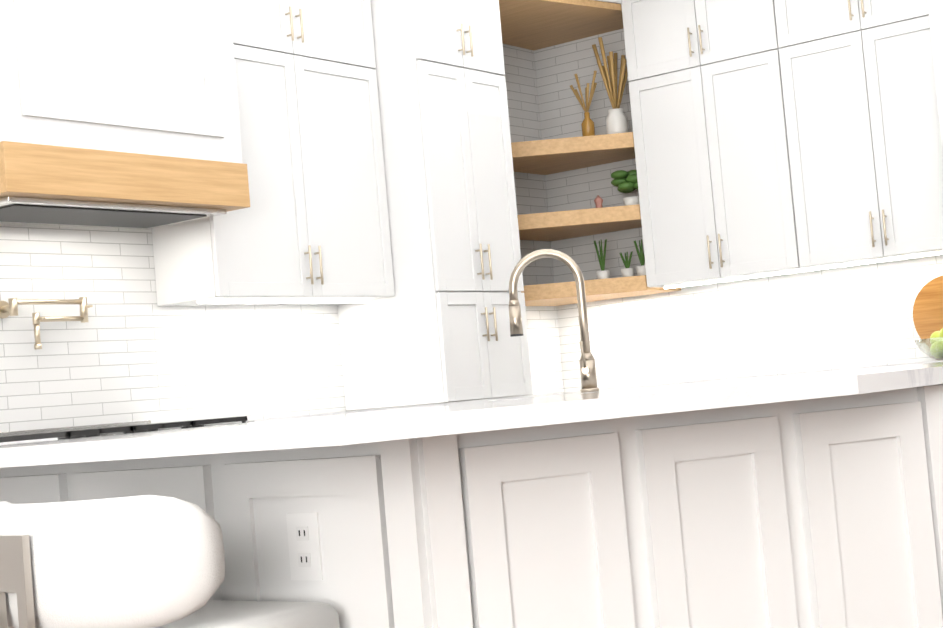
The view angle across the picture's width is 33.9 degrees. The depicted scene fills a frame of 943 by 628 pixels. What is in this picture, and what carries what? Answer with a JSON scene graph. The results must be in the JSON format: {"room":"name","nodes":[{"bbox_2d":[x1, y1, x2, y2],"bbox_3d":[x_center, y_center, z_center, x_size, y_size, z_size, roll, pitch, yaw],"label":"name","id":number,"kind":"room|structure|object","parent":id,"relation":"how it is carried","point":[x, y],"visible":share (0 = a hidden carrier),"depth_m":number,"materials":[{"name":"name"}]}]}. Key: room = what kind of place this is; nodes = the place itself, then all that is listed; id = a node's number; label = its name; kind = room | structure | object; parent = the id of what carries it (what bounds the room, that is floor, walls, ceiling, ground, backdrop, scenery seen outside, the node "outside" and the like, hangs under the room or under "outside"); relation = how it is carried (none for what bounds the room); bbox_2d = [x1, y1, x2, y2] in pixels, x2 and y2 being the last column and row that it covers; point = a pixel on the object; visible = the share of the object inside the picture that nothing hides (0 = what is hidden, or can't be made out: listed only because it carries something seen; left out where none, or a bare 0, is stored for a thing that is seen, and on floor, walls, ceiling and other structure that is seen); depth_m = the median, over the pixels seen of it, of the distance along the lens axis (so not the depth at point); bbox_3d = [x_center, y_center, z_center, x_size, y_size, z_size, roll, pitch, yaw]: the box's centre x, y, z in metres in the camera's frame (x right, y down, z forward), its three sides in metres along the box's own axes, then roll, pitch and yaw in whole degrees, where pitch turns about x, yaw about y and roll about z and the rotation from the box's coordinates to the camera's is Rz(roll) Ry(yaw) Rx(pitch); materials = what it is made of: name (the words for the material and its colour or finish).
{"room":"kitchen","nodes":[
{"label":"kitchen","id":0,"kind":"room"},
{"bbox_3d":[2.240,1.012,3.726,9.600,0.100,16.200,-7,-4,37],"label":"floor","id":1,"kind":"structure","parent":0,"visible":0},
{"bbox_2d":[0,438,57,444],"bbox_3d":[-2.009,0.919,4.893,0.656,0.930,1.300,-7,-4,37],"label":"base cabinet","id":2,"kind":"object","parent":1,"relation":"on","point":[25,441],"visible":0.02,"depth_m":5.15,"materials":[{"name":"white"}]},
{"bbox_2d":[0,416,246,441],"bbox_3d":[-1.297,0.887,5.752,0.757,0.965,0.918,-7,-4,37],"label":"range","id":3,"kind":"object","parent":1,"relation":"on","point":[72,432],"visible":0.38,"depth_m":5.72,"materials":[{"name":"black metal"}]},
{"bbox_2d":[0,495,339,627],"bbox_3d":[-0.530,0.710,2.504,0.510,0.843,0.483,-7,-4,37],"label":"bar stool","id":4,"kind":"object","parent":1,"relation":"on","point":[148,561],"visible":1,"depth_m":2.31,"materials":[{"name":"white fabric"}]},
{"bbox_2d":[159,385,640,430],"bbox_3d":[-0.112,0.890,7.398,0.656,0.930,3.125,-7,-4,37],"label":"base cabinet","id":5,"kind":"object","parent":1,"relation":"on","point":[309,415],"depth_m":6.62,"materials":[{"name":"white"}]},
{"bbox_2d":[337,0,532,410],"bbox_3d":[-0.219,-0.578,7.503,0.660,2.018,0.681,-7,-4,37],"label":"pantry cabinet","id":6,"kind":"object","parent":5,"relation":"on","point":[435,328],"visible":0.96,"depth_m":7.22,"materials":[{"name":"white wood"}]},
{"bbox_2d":[0,386,942,627],"bbox_3d":[0.436,0.688,4.148,2.247,0.896,3.264,-7,-4,37],"label":"kitchen island","id":7,"kind":"object","parent":1,"relation":"on","point":[804,500],"depth_m":2.71,"materials":[{"name":"white wood"}]},
{"bbox_2d":[0,362,942,469],"bbox_3d":[0.340,0.226,4.109,2.284,0.033,3.730,-7,-4,37],"label":"island countertop","id":8,"kind":"structure","parent":7,"relation":"on","point":[556,413],"depth_m":2.51,"materials":[{"name":"white stone"}]},
{"bbox_2d":[509,249,598,392],"bbox_3d":[0.258,0.024,4.942,0.259,0.469,0.137,-7,-4,37],"label":"faucet","id":9,"kind":"object","parent":8,"relation":"on","point":[588,372],"visible":1,"depth_m":4.92,"materials":[{"name":"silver metal"}]},
{"bbox_2d":[599,360,942,389],"bbox_3d":[1.631,0.752,7.592,1.909,0.930,0.706,-7,-4,37],"label":"base cabinet","id":10,"kind":"object","parent":1,"relation":"on","point":[780,374],"depth_m":7.38,"materials":[{"name":"white"}]},
{"bbox_2d":[913,275,942,346],"bbox_3d":[2.322,0.010,7.425,0.410,0.406,0.098,-7,-4,37],"label":"round cutting board","id":11,"kind":"object","parent":10,"relation":"on","point":[928,312],"visible":0.75,"depth_m":7.48,"materials":[{"name":"brown wood"}]},
{"bbox_2d":[914,328,942,359],"bbox_3d":[2.207,0.134,7.153,0.310,0.153,0.310,-7,-4,37],"label":"fruit bowl","id":12,"kind":"object","parent":10,"relation":"on","point":[935,349],"visible":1,"depth_m":7.13,"materials":[{"name":"clear glass"}]},
{"bbox_2d":[927,0,942,146],"bbox_3d":[2.869,-0.447,6.607,1.467,3.000,0.757,-7,-4,37],"label":"wall","id":13,"kind":"structure","parent":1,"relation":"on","point":[935,8],"depth_m":6.84,"materials":[{"name":"white paint"}]},
{"bbox_3d":[2.591,-0.421,7.402,5.220,3.080,0.150,-7,-4,37],"label":"wall","id":14,"kind":"structure","parent":0,"visible":0},
{"bbox_2d":[621,0,832,288],"bbox_3d":[1.332,-0.964,8.013,0.932,1.560,0.372,-7,-4,37],"label":"upper cabinet","id":15,"kind":"object","parent":14,"relation":"attached to","point":[777,137],"depth_m":7.85,"materials":[{"name":"white wood"}]},
{"bbox_2d":[534,28,942,391],"bbox_3d":[1.464,-0.696,8.155,2.568,2.100,0.006,-7,-4,37],"label":"backsplash","id":16,"kind":"structure","parent":14,"relation":"attached to","point":[838,318],"depth_m":8.39,"materials":[{"name":"tile"}]},
{"bbox_2d":[785,0,942,267],"bbox_3d":[1.972,-1.045,7.527,0.931,1.560,0.372,-7,-4,37],"label":"upper cabinet","id":17,"kind":"object","parent":14,"relation":"attached to","point":[868,119],"depth_m":7.36,"materials":[{"name":"white wood"}]},
{"bbox_3d":[1.878,-3.217,3.951,9.600,2.240,16.200,-7,-4,37],"label":"ceiling","id":18,"kind":"structure","parent":0,"visible":0},
{"bbox_2d":[596,0,621,3],"bbox_3d":[0.263,-1.822,5.179,3.723,0.127,6.156,-7,-4,37],"label":"crown molding","id":19,"kind":"structure","parent":18,"relation":"attached to","point":[616,1],"depth_m":8.14,"materials":[{"name":"white wood"}]},
{"bbox_3d":[-2.780,-0.118,4.461,0.985,3.080,11.330,-7,-4,37],"label":"wall","id":20,"kind":"structure","parent":0,"visible":0},
{"bbox_2d":[0,0,249,229],"bbox_3d":[-1.513,-0.963,5.913,0.597,1.200,1.152,-7,-4,37],"label":"range hood","id":21,"kind":"object","parent":20,"relation":"attached to","point":[123,114],"visible":1,"depth_m":5.72,"materials":[{"name":"white"}]},
{"bbox_2d":[152,0,394,305],"bbox_3d":[-0.886,-0.804,6.870,0.410,1.522,1.120,-7,-4,37],"label":"upper cabinet","id":22,"kind":"object","parent":20,"relation":"attached to","point":[309,225],"visible":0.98,"depth_m":6.75,"materials":[{"name":"white wood"}]},
{"bbox_2d":[0,44,563,431],"bbox_3d":[-1.171,-0.518,6.794,0.006,2.050,5.359,-7,-4,37],"label":"backsplash","id":23,"kind":"structure","parent":20,"relation":"attached to","point":[130,351],"depth_m":6.48,"materials":[{"name":"tile"}]},
{"bbox_2d":[0,297,92,349],"bbox_3d":[-1.642,0.036,5.973,0.125,0.200,0.379,-7,-4,37],"label":"pot filler","id":24,"kind":"object","parent":23,"relation":"attached to","point":[7,309],"visible":1,"depth_m":5.92,"materials":[{"name":"gold metal"}]},
{"bbox_2d":[499,0,680,305],"bbox_3d":[0.386,-0.903,8.218,0.822,1.651,1.188,-7,-4,37],"label":"corner shelf","id":25,"kind":"object","parent":20,"relation":"attached to","point":[533,24],"visible":0.5,"depth_m":8.17,"materials":[{"name":"brown wood"}]},
{"bbox_2d":[570,37,628,135],"bbox_3d":[0.717,-1.215,8.407,0.356,0.553,0.177,-7,-4,37],"label":"vases","id":26,"kind":"object","parent":25,"relation":"on","point":[616,121],"visible":0.88,"depth_m":8.36,"materials":[{"name":"white ceramic"}]},
{"bbox_2d":[594,170,639,207],"bbox_3d":[0.817,-0.668,8.373,0.341,0.215,0.175,-7,-4,37],"label":"decor","id":27,"kind":"object","parent":25,"relation":"on","point":[623,181],"visible":0.77,"depth_m":8.31,"materials":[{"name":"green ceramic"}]},
{"bbox_2d":[594,239,645,278],"bbox_3d":[0.823,-0.300,8.360,0.325,0.231,0.134,-7,-4,37],"label":"decor","id":28,"kind":"object","parent":25,"relation":"on","point":[627,271],"visible":0.9,"depth_m":8.37,"materials":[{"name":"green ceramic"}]}
]}

